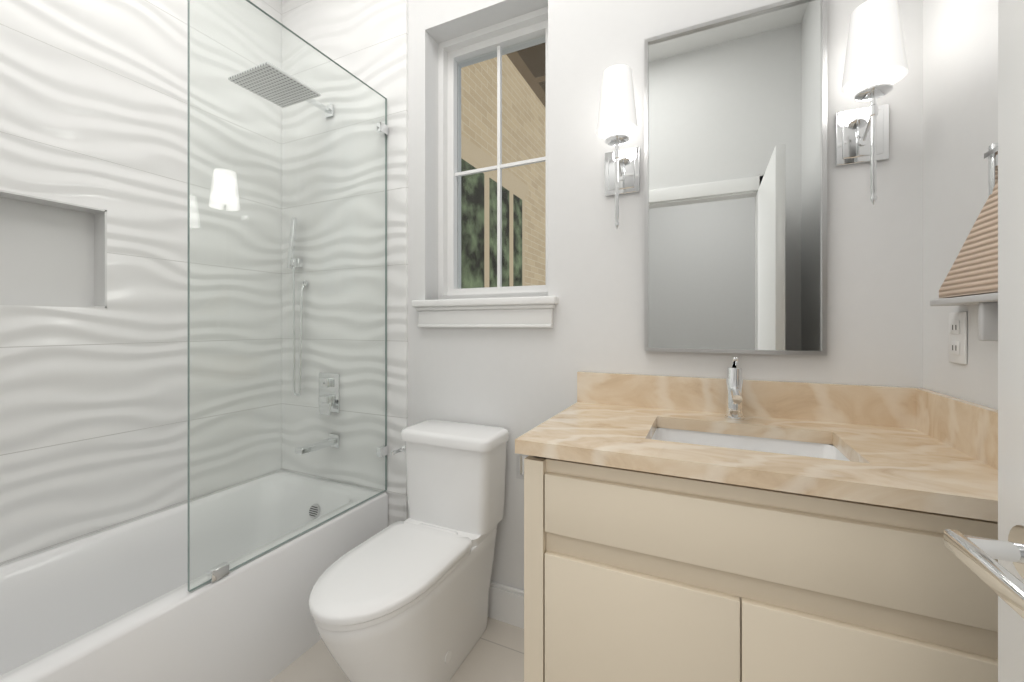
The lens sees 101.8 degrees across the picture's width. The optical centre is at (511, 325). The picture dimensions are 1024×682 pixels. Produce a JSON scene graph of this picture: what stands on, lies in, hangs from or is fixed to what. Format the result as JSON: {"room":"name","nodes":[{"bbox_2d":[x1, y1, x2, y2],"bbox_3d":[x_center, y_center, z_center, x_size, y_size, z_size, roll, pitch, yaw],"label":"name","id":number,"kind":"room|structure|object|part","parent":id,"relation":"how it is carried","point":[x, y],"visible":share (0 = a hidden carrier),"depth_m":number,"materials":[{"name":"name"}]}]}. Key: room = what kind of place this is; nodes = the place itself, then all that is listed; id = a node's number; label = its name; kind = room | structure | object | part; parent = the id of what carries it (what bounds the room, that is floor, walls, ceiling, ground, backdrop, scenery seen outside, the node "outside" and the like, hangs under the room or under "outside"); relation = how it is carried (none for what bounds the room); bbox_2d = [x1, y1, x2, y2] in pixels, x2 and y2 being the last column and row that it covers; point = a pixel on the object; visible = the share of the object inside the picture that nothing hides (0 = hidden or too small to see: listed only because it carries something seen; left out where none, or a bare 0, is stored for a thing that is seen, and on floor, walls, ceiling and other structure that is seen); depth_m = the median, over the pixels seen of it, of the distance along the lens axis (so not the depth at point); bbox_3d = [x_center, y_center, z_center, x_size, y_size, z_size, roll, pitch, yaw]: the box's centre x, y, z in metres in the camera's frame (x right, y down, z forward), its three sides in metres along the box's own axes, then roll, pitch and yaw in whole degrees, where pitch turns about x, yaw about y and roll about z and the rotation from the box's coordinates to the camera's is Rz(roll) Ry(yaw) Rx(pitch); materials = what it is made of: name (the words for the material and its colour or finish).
{"room":"bathroom","nodes":[
{"label":"bathroom","id":0,"kind":"room"},
{"bbox_2d":[0,0,281,564],"bbox_3d":[-1.667,-0.344,1.622,0.300,3.050,1.970,0,0,25],"label":"wall","id":1,"kind":"structure","parent":0,"point":[93,266],"depth_m":1.63,"materials":[{"name":"tile"}]},
{"bbox_2d":[269,617,523,681],"bbox_3d":[-0.661,1.241,-0.130,3.800,0.120,4.800,0,0,25],"label":"floor","id":2,"kind":"structure","parent":0,"point":[496,654],"depth_m":1.45,"materials":[{"name":"tile"}]},
{"bbox_2d":[0,470,387,681],"bbox_3d":[-1.231,0.971,1.330,0.731,0.420,1.601,0,0,25],"label":"bathtub","id":3,"kind":"object","parent":2,"relation":"on","point":[119,603],"visible":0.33,"depth_m":1.41,"materials":[{"name":"white ceramic"}]},
{"bbox_2d":[188,0,388,591],"bbox_3d":[-0.747,-0.140,1.545,0.028,1.798,0.806,0,0,25],"label":"glass panel","id":4,"kind":"object","parent":3,"relation":"on","point":[217,572],"visible":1,"depth_m":1.42,"materials":[{"name":"clear glass"}]},
{"bbox_2d":[308,420,508,681],"bbox_3d":[-0.337,0.791,1.389,0.409,0.779,0.732,0,0,25],"label":"toilet","id":5,"kind":"object","parent":2,"relation":"on","point":[406,600],"visible":1,"depth_m":1.35,"materials":[{"name":"white ceramic"}]},
{"bbox_2d":[515,357,997,681],"bbox_3d":[0.543,0.637,1.089,1.006,1.087,0.570,0,0,25],"label":"bathroom vanity","id":6,"kind":"object","parent":2,"relation":"on","point":[734,526],"visible":1,"depth_m":0.88,"materials":[{"name":"beige paint"}]},
{"bbox_2d":[408,0,922,589],"bbox_3d":[0.013,-0.344,1.817,3.184,3.050,0.300,0,0,25],"label":"wall","id":7,"kind":"structure","parent":0,"point":[516,382],"depth_m":1.51,"materials":[{"name":"paint"}]},
{"bbox_2d":[282,0,407,525],"bbox_3d":[-0.847,-0.344,2.045,0.829,3.050,0.012,0,0,25],"label":"tile","id":8,"kind":"structure","parent":7,"relation":"attached to","point":[365,41],"depth_m":2.01,"materials":[{"name":"white tile"}]},
{"bbox_2d":[228,61,333,117],"bbox_3d":[-0.987,-1.057,1.875,0.250,0.059,0.412,0,0,25],"label":"shower head","id":9,"kind":"object","parent":8,"relation":"attached to","point":[268,74],"depth_m":1.79},
{"bbox_2d":[287,217,307,395],"bbox_3d":[-1.089,-0.094,2.116,0.080,0.908,0.062,0,0,25],"label":"shower","id":10,"kind":"object","parent":8,"relation":"attached to","point":[291,240],"depth_m":2.11,"materials":[{"name":"silver metal"}]},
{"bbox_2d":[295,433,339,454],"bbox_3d":[-0.914,0.566,1.957,0.064,0.062,0.202,0,0,25],"label":"tub spout","id":11,"kind":"object","parent":8,"relation":"attached to","point":[325,443],"depth_m":1.96,"materials":[{"name":"silver metal"}]},
{"bbox_2d":[319,372,339,414],"bbox_3d":[-0.915,0.333,2.038,0.137,0.195,0.056,0,0,25],"label":"shower valve","id":12,"kind":"object","parent":8,"relation":"attached to","point":[324,405],"depth_m":2.03,"materials":[{"name":"silver metal"}]},
{"bbox_2d":[412,6,558,327],"bbox_3d":[-0.085,-0.648,1.796,0.659,1.313,0.262,0,0,25],"label":"window","id":13,"kind":"structure","parent":7,"relation":"in","point":[454,53],"depth_m":1.85,"materials":[{"name":"white paint"}]},
{"bbox_2d":[488,581,523,628],"bbox_3d":[-0.099,1.111,1.695,0.818,0.140,0.016,0,0,25],"label":"baseboard","id":14,"kind":"structure","parent":7,"relation":"attached to","point":[505,603],"depth_m":1.65,"materials":[{"name":"white paint"}]},
{"bbox_2d":[596,64,639,228],"bbox_3d":[0.356,-0.580,1.401,0.134,0.522,0.164,0,0,25],"label":"sconce","id":15,"kind":"object","parent":7,"relation":"attached to","point":[617,125],"visible":1,"depth_m":1.38,"materials":[{"name":"silver metal"}]},
{"bbox_3d":[0.350,-0.744,1.387,0.134,0.194,0.134,0,0,25],"label":"lamp shade","id":16,"kind":"part","parent":15,"relation":"part of","materials":[{"name":"white glass"}]},
{"bbox_2d":[644,0,826,355],"bbox_3d":[0.687,-0.443,1.323,0.508,1.062,0.027,0,0,25],"label":"mirror","id":17,"kind":"object","parent":7,"relation":"attached to","point":[735,183],"visible":0.94,"depth_m":1.31,"materials":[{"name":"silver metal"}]},
{"bbox_2d":[836,0,907,204],"bbox_3d":[0.966,-0.580,1.118,0.134,0.522,0.164,0,0,25],"label":"sconce","id":18,"kind":"object","parent":7,"relation":"attached to","point":[875,66],"visible":1,"depth_m":1.10,"materials":[{"name":"silver metal"}]},
{"bbox_3d":[0.959,-0.744,1.105,0.134,0.194,0.134,0,0,25],"label":"lamp shade","id":19,"kind":"part","parent":18,"relation":"part of","materials":[{"name":"white glass"}]},
{"bbox_2d":[923,0,997,409],"bbox_3d":[0.949,-0.344,0.407,0.300,3.050,1.970,0,0,25],"label":"wall","id":20,"kind":"structure","parent":0,"point":[960,87],"depth_m":0.99,"materials":[{"name":"paint"}]},
{"bbox_2d":[949,312,966,363],"bbox_3d":[1.041,0.029,0.975,0.009,0.120,0.070,0,0,25],"label":"electrical outlet","id":21,"kind":"object","parent":20,"relation":"attached to","point":[957,337],"visible":1,"depth_m":0.96,"materials":[{"name":"white plastic"}]},
{"bbox_2d":[930,143,997,340],"bbox_3d":[0.937,-0.159,0.804,0.054,0.380,0.390,0,0,25],"label":"towel shelf","id":22,"kind":"object","parent":20,"relation":"attached to","point":[971,278],"visible":0.6,"depth_m":0.82,"materials":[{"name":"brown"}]},
{"bbox_3d":[-0.753,-0.344,0.166,3.184,3.050,0.100,0,0,25],"label":"wall","id":23,"kind":"structure","parent":0,"visible":0},
{"bbox_2d":[944,0,1023,681],"bbox_3d":[0.381,0.159,0.128,0.114,2.020,0.770,0,0,25],"label":"door","id":24,"kind":"structure","parent":23,"relation":"in","point":[1002,578],"depth_m":0.45,"materials":[{"name":"white paint"}]},
{"label":"outside","id":25,"kind":"structure","parent":0,"visible":0},
{"bbox_2d":[461,54,545,285],"bbox_3d":[0.939,-1.069,6.404,0.200,4.700,8.600,0,0,25],"label":"brickwall","id":26,"kind":"structure","parent":25,"point":[470,112],"depth_m":4.26,"materials":[{"name":"beige brick"}]},
{"bbox_2d":[461,134,528,288],"bbox_3d":[-0.280,-0.564,3.469,0.060,1.790,2.030,0,0,25],"label":"window","id":27,"kind":"structure","parent":26,"relation":"attached to","point":[515,202],"depth_m":3.60,"materials":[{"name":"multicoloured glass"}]},
{"bbox_2d":[506,42,545,107],"bbox_3d":[1.511,-2.779,6.138,1.060,0.320,8.600,0,0,25],"label":"soffit","id":28,"kind":"structure","parent":26,"relation":"attached to","point":[537,58],"depth_m":4.36,"materials":[{"name":"brown wood"}]}
]}

